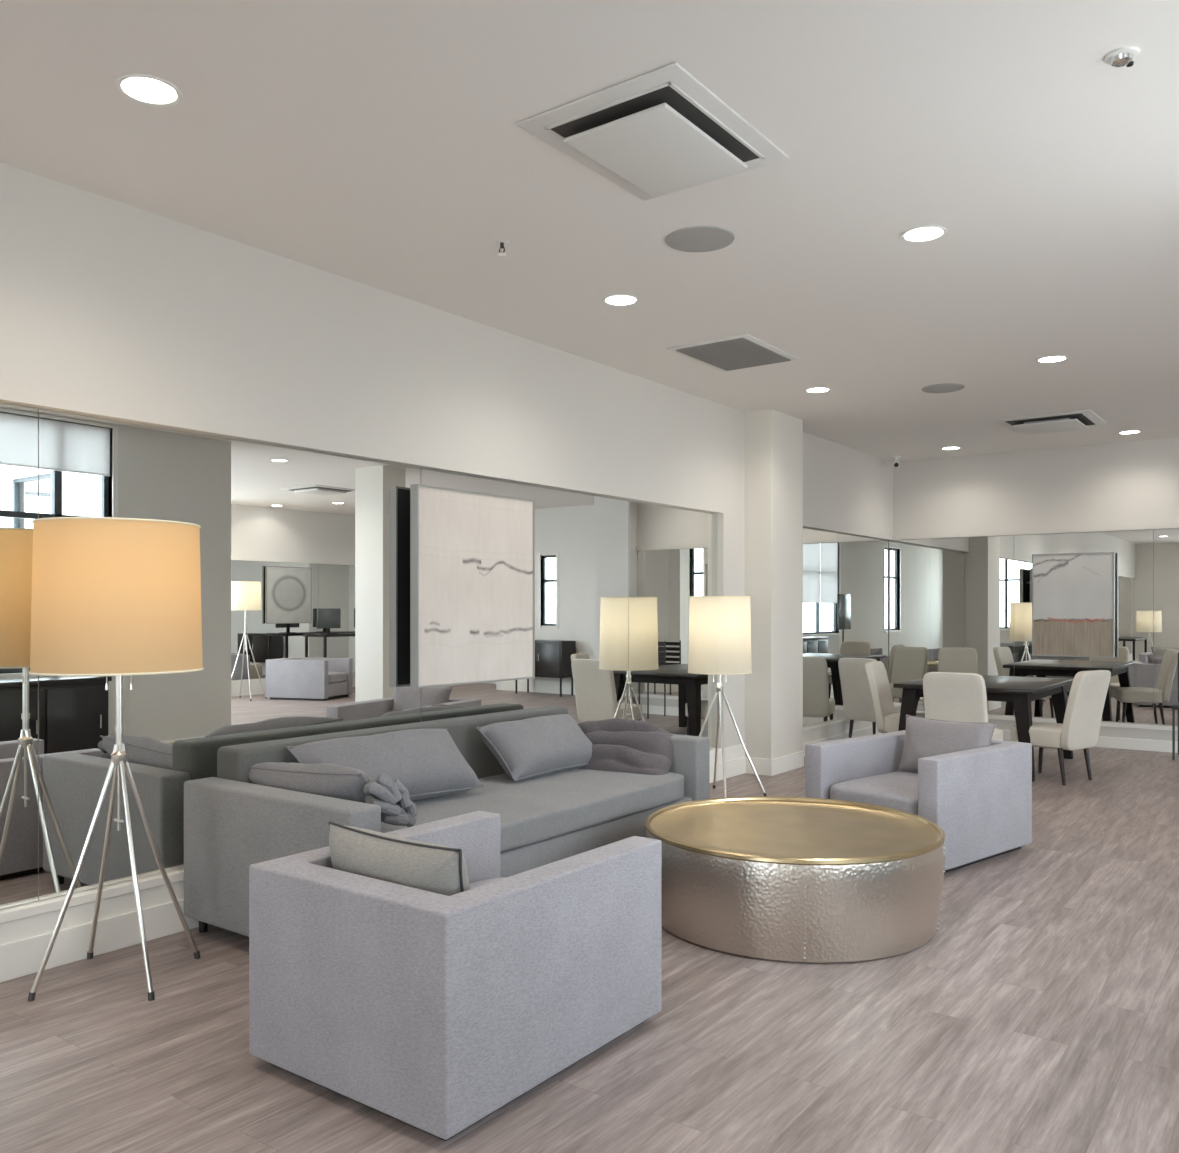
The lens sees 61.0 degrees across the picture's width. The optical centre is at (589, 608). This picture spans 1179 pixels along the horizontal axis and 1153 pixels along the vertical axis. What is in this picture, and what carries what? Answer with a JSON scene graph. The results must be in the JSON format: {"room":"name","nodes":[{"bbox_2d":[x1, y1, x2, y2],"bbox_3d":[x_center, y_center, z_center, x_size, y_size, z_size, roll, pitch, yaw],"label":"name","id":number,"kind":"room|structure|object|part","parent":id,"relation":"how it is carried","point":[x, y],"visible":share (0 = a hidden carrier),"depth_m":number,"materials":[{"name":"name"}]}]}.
{"room":"lounge","nodes":[
{"label":"lounge","id":0,"kind":"room"},
{"bbox_2d":[0,162,892,909],"bbox_3d":[-2.062,-0.150,4.947,0.600,3.300,19.500,0,0,36],"label":"wall","id":1,"kind":"structure","parent":0,"point":[110,309],"depth_m":5.39,"materials":[{"name":"grey paint"}]},
{"bbox_2d":[0,403,37,908],"bbox_3d":[-2.974,0.193,3.320,0.010,2.067,2.196,0,0,36],"label":"mirror panel","id":2,"kind":"object","parent":1,"relation":"attached to","point":[18,424],"visible":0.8,"depth_m":4.14,"materials":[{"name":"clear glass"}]},
{"bbox_2d":[38,409,420,900],"bbox_3d":[-1.665,0.193,5.088,0.010,2.067,2.196,0,0,36],"label":"mirror panel","id":3,"kind":"object","parent":1,"relation":"attached to","point":[305,555],"visible":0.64,"depth_m":4.91,"materials":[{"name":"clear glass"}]},
{"bbox_2d":[0,718,880,982],"bbox_3d":[-1.851,1.363,4.492,0.280,0.274,19.020,0,0,36],"label":"baseboard","id":4,"kind":"structure","parent":1,"relation":"attached to","point":[23,957],"depth_m":4.39,"materials":[{"name":"white"}]},
{"bbox_2d":[421,468,627,723],"bbox_3d":[-0.356,0.193,6.857,0.010,2.067,2.196,0,0,36],"label":"mirror panel","id":5,"kind":"object","parent":1,"relation":"attached to","point":[581,539],"visible":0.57,"depth_m":7.13,"materials":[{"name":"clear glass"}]},
{"bbox_2d":[410,484,534,687],"bbox_3d":[-0.727,-0.132,6.248,0.117,1.184,1.064,0,0,36],"label":"abstract painting","id":6,"kind":"object","parent":5,"relation":"attached to","point":[472,554],"visible":1,"depth_m":6.16,"materials":[{"name":"paint"}]},
{"bbox_2d":[628,500,716,748],"bbox_3d":[0.714,0.193,8.304,0.010,2.067,1.396,0,0,36],"label":"mirror panel","id":7,"kind":"object","parent":1,"relation":"attached to","point":[672,551],"visible":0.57,"depth_m":8.20,"materials":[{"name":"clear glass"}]},
{"bbox_2d":[745,409,802,758],"bbox_3d":[1.698,-0.150,9.361,0.337,3.300,0.670,0,0,36],"label":"column","id":8,"kind":"structure","parent":1,"relation":"attached to","point":[773,438],"depth_m":9.11,"materials":[{"name":"white paint"}]},
{"bbox_2d":[803,527,837,727],"bbox_3d":[2.253,0.193,10.383,0.010,2.067,1.624,0,0,36],"label":"mirror panel","id":9,"kind":"object","parent":1,"relation":"attached to","point":[820,547],"visible":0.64,"depth_m":10.64,"materials":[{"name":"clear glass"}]},
{"bbox_2d":[838,533,888,719],"bbox_3d":[3.207,0.193,11.672,0.010,2.067,1.576,0,0,36],"label":"mirror panel","id":10,"kind":"object","parent":1,"relation":"attached to","point":[863,562],"visible":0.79,"depth_m":11.62,"materials":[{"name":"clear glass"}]},
{"bbox_2d":[0,0,1178,461],"bbox_3d":[3.103,-1.875,2.680,11.600,0.150,22.400,0,0,36],"label":"ceiling","id":11,"kind":"structure","parent":0,"point":[379,144],"depth_m":4.10,"materials":[{"name":"white paint"}]},
{"bbox_2d":[115,74,182,106],"bbox_3d":[-1.526,-1.798,3.468,0.216,0.007,0.216,0,0,36],"label":"recessed light","id":12,"kind":"object","parent":11,"relation":"in","point":[149,90],"visible":1,"depth_m":3.46,"materials":[{"name":"white plastic"}]},
{"bbox_2d":[494,239,509,255],"bbox_3d":[-0.429,-1.770,4.904,0.080,0.062,0.080,0,0,36],"label":"sprinkler","id":13,"kind":"object","parent":11,"relation":"attached to","point":[501,242],"visible":1,"depth_m":4.90,"materials":[{"name":"white metal"}]},
{"bbox_2d":[602,294,638,305],"bbox_3d":[0.183,-1.798,5.824,0.216,0.007,0.216,0,0,36],"label":"recessed light","id":14,"kind":"object","parent":11,"relation":"in","point":[618,299],"visible":1,"depth_m":5.82,"materials":[{"name":"white plastic"}]},
{"bbox_2d":[517,62,788,200],"bbox_3d":[0.263,-1.769,3.836,0.690,0.062,0.860,0,0,36],"label":"air conditioning unit","id":15,"kind":"object","parent":11,"relation":"attached to","point":[661,131],"visible":1,"depth_m":3.71,"materials":[{"name":"white metal"}]},
{"bbox_3d":[0.263,-1.762,3.836,0.450,0.048,0.610,0,0,36],"label":"panel","id":16,"kind":"part","parent":15,"relation":"part of","materials":[{"name":"white metal"}]},
{"bbox_2d":[665,226,734,251],"bbox_3d":[0.537,-1.796,4.865,0.336,0.008,0.336,0,0,36],"label":"ceiling speaker","id":17,"kind":"object","parent":11,"relation":"attached to","point":[694,238],"visible":1,"depth_m":4.84,"materials":[{"name":"grey"}]},
{"bbox_2d":[666,334,799,371],"bbox_3d":[1.020,-1.791,7.045,0.620,0.018,0.820,0,0,36],"label":"ceiling vent","id":18,"kind":"object","parent":11,"relation":"in","point":[742,351],"visible":1,"depth_m":6.97,"materials":[{"name":"white metal"}]},
{"bbox_2d":[804,387,830,392],"bbox_3d":[1.876,-1.798,8.216,0.216,0.007,0.216,0,0,36],"label":"recessed light","id":19,"kind":"object","parent":11,"relation":"in","point":[815,389],"visible":1,"depth_m":8.22,"materials":[{"name":"white plastic"}]},
{"bbox_2d":[892,456,900,467],"bbox_3d":[3.612,-1.728,11.774,0.106,0.143,0.146,0,0,36],"label":"security camera","id":20,"kind":"object","parent":11,"relation":"attached to","point":[896,462],"visible":1,"depth_m":11.73,"materials":[{"name":"white plastic"}]},
{"bbox_2d":[900,225,947,242],"bbox_3d":[1.603,-1.798,4.798,0.216,0.007,0.216,0,0,36],"label":"recessed light","id":21,"kind":"object","parent":11,"relation":"in","point":[921,234],"visible":1,"depth_m":4.80,"materials":[{"name":"white plastic"}]},
{"bbox_2d":[921,383,964,392],"bbox_3d":[2.880,-1.796,8.145,0.336,0.008,0.336,0,0,36],"label":"ceiling speaker","id":22,"kind":"object","parent":11,"relation":"attached to","point":[947,387],"visible":1,"depth_m":8.13,"materials":[{"name":"grey"}]},
{"bbox_2d":[941,447,960,449],"bbox_3d":[4.045,-1.798,11.189,0.216,0.007,0.216,0,0,36],"label":"recessed light","id":23,"kind":"object","parent":11,"relation":"in","point":[944,448],"visible":1,"depth_m":11.20,"materials":[{"name":"white plastic"}]},
{"bbox_2d":[993,409,1106,434],"bbox_3d":[4.428,-1.770,9.599,0.840,0.060,0.840,0,0,36],"label":"ceiling vent","id":24,"kind":"object","parent":11,"relation":"in","point":[1073,420],"visible":1,"depth_m":9.47,"materials":[{"name":"white metal"}]},
{"bbox_3d":[4.428,-1.762,9.599,0.560,0.045,0.560,0,0,36],"label":"panel","id":25,"kind":"part","parent":24,"relation":"part of","materials":[{"name":"white metal"}]},
{"bbox_2d":[1036,355,1068,362],"bbox_3d":[3.331,-1.798,7.201,0.216,0.007,0.216,0,0,36],"label":"recessed light","id":26,"kind":"object","parent":11,"relation":"in","point":[1057,358],"visible":1,"depth_m":7.20,"materials":[{"name":"white plastic"}]},
{"bbox_2d":[1104,46,1139,67],"bbox_3d":[1.730,-1.783,3.249,0.104,0.034,0.104,0,0,36],"label":"smoke detector","id":27,"kind":"object","parent":11,"relation":"attached to","point":[1122,56],"visible":1,"depth_m":3.23,"materials":[{"name":"white metal"}]},
{"bbox_2d":[1118,430,1141,434],"bbox_3d":[5.497,-1.798,10.176,0.216,0.007,0.216,0,0,36],"label":"recessed light","id":28,"kind":"object","parent":11,"relation":"in","point":[1130,431],"visible":1,"depth_m":10.18,"materials":[{"name":"white plastic"}]},
{"bbox_2d":[0,740,1178,1152],"bbox_3d":[3.103,1.560,2.680,11.600,0.120,22.400,0,0,36],"label":"floor","id":29,"kind":"structure","parent":0,"point":[1040,1014],"depth_m":3.44,"materials":[{"name":"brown wood"}]},
{"bbox_2d":[28,517,203,1000],"bbox_3d":[-1.912,0.578,4.065,0.644,1.848,0.644,0,0,21],"label":"floor lamp","id":30,"kind":"object","parent":29,"relation":"on","point":[111,596],"visible":1,"depth_m":3.82,"materials":[{"name":"fabric"}]},
{"bbox_3d":[-2.030,1.020,3.946,0.063,0.943,0.330,0,0,36],"label":"leg","id":31,"kind":"part","parent":30,"relation":"part of","materials":[{"name":"silver metal"}]},
{"bbox_3d":[-2.032,1.020,4.182,0.332,0.943,0.019,0,0,45],"label":"leg","id":32,"kind":"part","parent":30,"relation":"part of","materials":[{"name":"silver metal"}]},
{"bbox_3d":[-1.912,0.248,4.065,0.644,0.009,0.644,0,0,36],"label":"shade trim","id":33,"kind":"part","parent":30,"relation":"part of","materials":[{"name":"beige fabric"}]},
{"bbox_3d":[-1.912,-0.047,4.065,0.634,0.590,0.634,0,0,36],"label":"lamp shade","id":34,"kind":"part","parent":30,"relation":"part of","materials":[{"name":"fabric"}]},
{"bbox_3d":[-1.912,-0.342,4.065,0.620,0.009,0.620,0,0,36],"label":"shade trim","id":35,"kind":"part","parent":30,"relation":"part of","materials":[{"name":"beige fabric"}]},
{"bbox_3d":[-1.912,0.765,4.065,0.060,0.270,0.012,0,0,36],"label":"rod","id":36,"kind":"part","parent":30,"relation":"part of","materials":[{"name":"silver metal"}]},
{"bbox_3d":[-1.793,1.020,3.947,0.332,0.943,0.019,0,0,45],"label":"leg","id":37,"kind":"part","parent":30,"relation":"part of","materials":[{"name":"silver metal"}]},
{"bbox_3d":[-1.795,1.020,4.184,0.019,0.943,0.332,0,0,45],"label":"leg","id":38,"kind":"part","parent":30,"relation":"part of","materials":[{"name":"silver metal"}]},
{"bbox_2d":[184,706,709,936],"bbox_3d":[-0.567,1.077,5.420,1.180,0.845,2.840,0,0,36],"label":"sofa","id":39,"kind":"object","parent":29,"relation":"on","point":[232,823],"visible":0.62,"depth_m":4.81,"materials":[{"name":"grey fabric"}]},
{"bbox_3d":[-1.796,1.450,4.651,0.048,0.100,0.047,0,0,36],"label":"leg","id":40,"kind":"part","parent":39,"relation":"part of","materials":[{"name":"black paint"}]},
{"bbox_3d":[-1.363,1.110,4.345,1.180,0.630,0.165,0,0,36],"label":"arm","id":41,"kind":"part","parent":39,"relation":"part of"},
{"bbox_2d":[249,762,417,826],"bbox_3d":[-1.196,0.833,4.532,0.939,0.284,0.270,0,0,36],"label":"throw pillow","id":42,"kind":"object","parent":39,"relation":"on","point":[333,780],"visible":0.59,"depth_m":4.32,"materials":[{"name":"fabric"}]},
{"bbox_2d":[287,728,484,800],"bbox_3d":[-1.007,0.801,5.062,0.361,0.350,0.987,0,0,43],"label":"throw pillow","id":43,"kind":"object","parent":39,"relation":"on","point":[428,762],"visible":0.68,"depth_m":5.01,"materials":[{"name":"fabric"}]},
{"bbox_3d":[-0.959,1.028,5.710,0.205,0.745,2.506,0,0,36],"label":"backrest","id":44,"kind":"part","parent":39,"relation":"part of","materials":[{"name":"grey fabric"}]},
{"bbox_2d":[381,769,683,852],"bbox_3d":[-0.482,1.070,5.357,0.959,0.174,2.505,0,0,36],"label":"seat cushion","id":45,"kind":"object","parent":39,"relation":"on","point":[544,811],"depth_m":5.28,"materials":[{"name":"grey fabric"}]},
{"bbox_2d":[476,714,592,781],"bbox_3d":[-0.286,0.824,6.034,0.343,0.340,0.847,0,0,36],"label":"throw pillow","id":46,"kind":"object","parent":39,"relation":"on","point":[528,748],"visible":0.96,"depth_m":5.84,"materials":[{"name":"fabric"}]},
{"bbox_3d":[-0.494,1.254,5.366,0.938,0.212,2.506,0,0,36],"label":"seat","id":47,"kind":"part","parent":39,"relation":"part of","materials":[{"name":"grey fabric"}]},
{"bbox_2d":[578,718,674,774],"bbox_3d":[0.165,0.864,6.270,0.740,0.353,0.372,0,0,22],"label":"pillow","id":48,"kind":"object","parent":39,"relation":"on","point":[619,744],"visible":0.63,"depth_m":6.13,"materials":[{"name":"grey fabric"}]},
{"bbox_3d":[0.229,1.110,6.496,1.180,0.630,0.165,0,0,36],"label":"arm","id":49,"kind":"part","parent":39,"relation":"part of"},
{"bbox_2d":[249,811,660,1140],"bbox_3d":[-0.428,1.170,3.464,0.905,0.660,1.110,0,0,36],"label":"armchair","id":50,"kind":"object","parent":29,"relation":"on","point":[433,1013],"visible":0.98,"depth_m":3.06,"materials":[{"name":"grey fabric"}]},
{"bbox_2d":[329,821,469,895],"bbox_3d":[-0.620,0.900,3.264,0.644,0.341,0.220,0,0,39],"label":"throw pillow","id":51,"kind":"object","parent":50,"relation":"on","point":[431,867],"visible":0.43,"depth_m":3.14,"materials":[{"name":"grey fabric"}]},
{"bbox_2d":[470,877,505,888],"bbox_3d":[-0.390,1.150,3.516,0.647,0.180,0.951,0,0,36],"label":"seat cushion","id":52,"kind":"object","parent":50,"relation":"on","point":[475,882],"depth_m":3.96,"materials":[{"name":"grey fabric"}]},
{"bbox_2d":[688,596,766,797],"bbox_3d":[1.042,0.700,7.999,0.539,1.604,0.539,0,0,45],"label":"floor lamp","id":53,"kind":"object","parent":29,"relation":"on","point":[719,626],"visible":0.95,"depth_m":7.79,"materials":[{"name":"beige fabric"}]},
{"bbox_3d":[0.855,1.040,7.999,0.372,0.903,0.019,0,0,0],"label":"leg","id":54,"kind":"part","parent":53,"relation":"part of","materials":[{"name":"silver metal"}]},
{"bbox_3d":[1.042,1.040,8.186,0.019,0.903,0.372,0,0,0],"label":"leg","id":55,"kind":"part","parent":53,"relation":"part of","materials":[{"name":"silver metal"}]},
{"bbox_3d":[1.042,0.805,7.999,0.060,0.270,0.012,0,0,36],"label":"rod","id":56,"kind":"part","parent":53,"relation":"part of","materials":[{"name":"silver metal"}]},
{"bbox_3d":[1.042,0.203,7.999,0.504,0.603,0.504,0,0,36],"label":"lamp shade","id":57,"kind":"part","parent":53,"relation":"part of","materials":[{"name":"beige fabric"}]},
{"bbox_3d":[1.042,-0.098,7.999,0.490,0.009,0.490,0,0,36],"label":"shade trim","id":58,"kind":"part","parent":53,"relation":"part of","materials":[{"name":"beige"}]},
{"bbox_3d":[1.042,0.505,7.999,0.514,0.009,0.514,0,0,36],"label":"shade trim","id":59,"kind":"part","parent":53,"relation":"part of","materials":[{"name":"beige fabric"}]},
{"bbox_3d":[1.042,1.040,7.812,0.019,0.903,0.372,0,0,0],"label":"leg","id":60,"kind":"part","parent":53,"relation":"part of","materials":[{"name":"silver metal"}]},
{"bbox_3d":[1.230,1.040,7.999,0.372,0.903,0.019,0,0,0],"label":"leg","id":61,"kind":"part","parent":53,"relation":"part of","materials":[{"name":"silver metal"}]},
{"bbox_2d":[645,796,945,963],"bbox_3d":[0.983,1.272,4.883,1.424,0.455,1.424,0,0,36],"label":"coffee table","id":62,"kind":"object","parent":29,"relation":"on","point":[807,880],"visible":0.88,"depth_m":4.35,"materials":[{"name":"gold metal"}]},
{"bbox_2d":[645,796,944,865],"bbox_3d":[0.983,1.062,4.883,1.424,0.035,1.424,0,0,36],"label":"table top","id":63,"kind":"object","parent":62,"relation":"on","point":[747,830],"depth_m":4.78,"materials":[{"name":"gold metal"}]},
{"bbox_2d":[838,658,900,737],"bbox_3d":[3.103,1.013,10.879,0.682,0.977,0.500,0,0,-40],"label":"dining chair","id":64,"kind":"object","parent":29,"relation":"on","point":[856,694],"visible":0.58,"depth_m":10.75,"materials":[{"name":"beige fabric"}]},
{"bbox_3d":[2.867,1.339,10.951,0.079,0.325,0.045,0,0,-40],"label":"leg","id":65,"kind":"part","parent":64,"relation":"part of","materials":[{"name":"brown wood"}]},
{"bbox_3d":[2.919,0.865,10.728,0.205,0.680,0.500,0,0,-40],"label":"backrest","id":66,"kind":"part","parent":64,"relation":"part of","materials":[{"name":"beige fabric"}]},
{"bbox_3d":[3.195,1.340,11.222,0.062,0.323,0.044,0,0,-40],"label":"leg","id":67,"kind":"part","parent":64,"relation":"part of","materials":[{"name":"brown wood"}]},
{"bbox_3d":[3.173,1.115,10.937,0.500,0.190,0.500,0,0,-40],"label":"seat","id":68,"kind":"part","parent":64,"relation":"part of","materials":[{"name":"beige fabric"}]},
{"bbox_2d":[865,661,924,732],"bbox_3d":[3.092,1.013,9.795,0.682,0.977,0.500,0,0,31],"label":"dining chair","id":69,"kind":"object","parent":29,"relation":"on","point":[887,719],"visible":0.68,"depth_m":9.72,"materials":[{"name":"beige fabric"}]},
{"bbox_3d":[2.886,0.865,9.916,0.205,0.680,0.500,0,0,30],"label":"backrest","id":70,"kind":"part","parent":69,"relation":"part of","materials":[{"name":"beige fabric"}]},
{"bbox_3d":[3.170,1.115,9.748,0.500,0.190,0.500,0,0,30],"label":"seat","id":71,"kind":"part","parent":69,"relation":"part of","materials":[{"name":"beige fabric"}]},
{"bbox_2d":[805,730,1031,872],"bbox_3d":[2.056,1.170,6.241,1.110,0.660,0.905,0,0,-41],"label":"armchair","id":72,"kind":"object","parent":29,"relation":"on","point":[980,798],"visible":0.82,"depth_m":5.99,"materials":[{"name":"grey fabric"}]},
{"bbox_2d":[830,772,917,815],"bbox_3d":[2.006,1.150,6.199,0.951,0.180,0.647,0,0,-41],"label":"seat cushion","id":73,"kind":"object","parent":72,"relation":"on","point":[894,790],"depth_m":6.01,"materials":[{"name":"grey fabric"}]},
{"bbox_2d":[897,715,995,772],"bbox_3d":[2.269,0.890,6.389,0.236,0.374,0.626,0,0,-40],"label":"throw pillow","id":74,"kind":"object","parent":72,"relation":"on","point":[924,737],"visible":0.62,"depth_m":6.36,"materials":[{"name":"grey fabric"}]},
{"bbox_2d":[923,672,1002,739],"bbox_3d":[3.183,1.013,8.504,0.500,0.977,0.682,0,0,36],"label":"dining chair","id":75,"kind":"object","parent":29,"relation":"on","point":[948,696],"visible":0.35,"depth_m":8.26,"materials":[{"name":"beige fabric"}]},
{"bbox_3d":[3.041,0.865,8.312,0.500,0.680,0.205,0,0,36],"label":"backrest","id":76,"kind":"part","parent":75,"relation":"part of","materials":[{"name":"beige fabric"}]},
{"bbox_3d":[3.237,1.115,8.577,0.500,0.190,0.500,0,0,36],"label":"seat","id":77,"kind":"part","parent":75,"relation":"part of","materials":[{"name":"beige fabric"}]},
{"bbox_2d":[893,675,1072,781],"bbox_3d":[3.865,1.100,9.729,1.240,0.800,1.720,0,0,36],"label":"dining table","id":78,"kind":"object","parent":29,"relation":"on","point":[1021,691],"visible":0.61,"depth_m":9.35,"materials":[{"name":"brown wood"}]},
{"bbox_3d":[3.000,1.121,9.428,0.192,0.759,0.192,0,0,36],"label":"leg","id":79,"kind":"part","parent":78,"relation":"part of","materials":[{"name":"brown wood"}]},
{"bbox_3d":[3.830,1.121,8.814,0.192,0.759,0.192,0,0,36],"label":"leg","id":80,"kind":"part","parent":78,"relation":"part of","materials":[{"name":"brown wood"}]},
{"bbox_3d":[4.730,1.121,10.030,0.192,0.759,0.192,0,0,36],"label":"leg","id":81,"kind":"part","parent":78,"relation":"part of","materials":[{"name":"brown wood"}]},
{"bbox_2d":[1010,670,1110,784],"bbox_3d":[4.120,1.013,8.767,0.500,0.977,0.682,0,0,-35],"label":"dining chair","id":82,"kind":"object","parent":29,"relation":"on","point":[1080,728],"visible":0.94,"depth_m":8.54,"materials":[{"name":"beige fabric"}]},
{"bbox_3d":[4.067,1.115,8.841,0.500,0.190,0.500,0,0,-35],"label":"seat","id":83,"kind":"part","parent":82,"relation":"part of","materials":[{"name":"beige fabric"}]},
{"bbox_3d":[4.119,1.340,9.121,0.044,0.323,0.062,0,0,-35],"label":"leg","id":84,"kind":"part","parent":82,"relation":"part of","materials":[{"name":"brown wood"}]},
{"bbox_3d":[4.032,1.339,8.537,0.045,0.325,0.079,0,0,-35],"label":"leg","id":85,"kind":"part","parent":82,"relation":"part of","materials":[{"name":"brown wood"}]},
{"bbox_3d":[4.259,0.865,8.572,0.500,0.680,0.205,0,0,-35],"label":"backrest","id":86,"kind":"part","parent":82,"relation":"part of","materials":[{"name":"beige fabric"}]},
{"bbox_3d":[4.366,1.339,8.775,0.045,0.325,0.079,0,0,-35],"label":"leg","id":87,"kind":"part","parent":82,"relation":"part of","materials":[{"name":"brown wood"}]},
{"bbox_2d":[1172,653,1178,759],"bbox_3d":[6.108,0.975,9.986,0.460,1.050,0.460,0,0,36],"label":"chair","id":88,"kind":"object","parent":29,"relation":"on","point":[1175,706],"visible":1,"depth_m":9.94,"materials":[{"name":"grey fabric"}]},
{"bbox_3d":[5.807,1.250,9.941,0.020,0.500,0.020,0,0,-31],"label":"leg","id":89,"kind":"part","parent":88,"relation":"part of","materials":[{"name":"grey"}]},
{"bbox_3d":[6.108,0.978,9.986,0.460,0.045,0.460,0,0,36],"label":"seat","id":90,"kind":"part","parent":88,"relation":"part of","materials":[{"name":"grey fabric"}]},
{"bbox_3d":[6.063,0.975,10.286,0.020,1.050,0.020,0,0,-31],"label":"leg","id":91,"kind":"part","parent":88,"relation":"part of","materials":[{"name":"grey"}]},
{"bbox_2d":[888,522,1178,740],"bbox_3d":[5.096,-0.150,11.543,4.260,3.300,0.580,0,0,36],"label":"wall","id":92,"kind":"structure","parent":0,"point":[1136,733],"depth_m":10.85,"materials":[{"name":"grey paint"}]},
{"bbox_2d":[889,535,1013,715],"bbox_3d":[4.272,0.193,11.873,1.452,2.067,0.010,0,0,36],"label":"mirror panel","id":93,"kind":"object","parent":92,"relation":"attached to","point":[951,600],"visible":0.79,"depth_m":11.85,"materials":[{"name":"clear glass"}]},
{"bbox_2d":[893,437,1178,539],"bbox_3d":[5.233,-1.323,11.224,3.660,0.955,0.131,0,0,36],"label":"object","id":94,"kind":"structure","parent":92,"relation":"attached to","point":[1128,482],"depth_m":11.26,"materials":[{"name":"grey paint"}]},
{"bbox_2d":[916,711,1177,752],"bbox_3d":[5.164,1.363,11.123,3.650,0.274,0.015,0,0,36],"label":"baseboard","id":95,"kind":"structure","parent":92,"relation":"attached to","point":[1104,742],"depth_m":10.68,"materials":[{"name":"white"}]},
{"bbox_2d":[1014,530,1152,724],"bbox_3d":[5.420,0.193,11.023,1.396,2.067,0.010,0,0,36],"label":"mirror panel","id":96,"kind":"object","parent":92,"relation":"attached to","point":[1129,697],"visible":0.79,"depth_m":10.81,"materials":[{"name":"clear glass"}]},
{"bbox_2d":[1032,552,1114,657],"bbox_3d":[5.325,-0.045,11.004,0.824,1.134,0.132,0,0,36],"label":"abstract painting","id":97,"kind":"object","parent":96,"relation":"attached to","point":[1073,594],"visible":1,"depth_m":10.94,"materials":[{"name":"paint"}]},
{"bbox_2d":[1154,529,1178,725],"bbox_3d":[6.327,0.193,10.352,0.852,2.067,0.010,0,0,36],"label":"mirror panel","id":98,"kind":"object","parent":92,"relation":"attached to","point":[1166,541],"visible":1,"depth_m":10.53,"materials":[{"name":"clear glass"}]}
]}

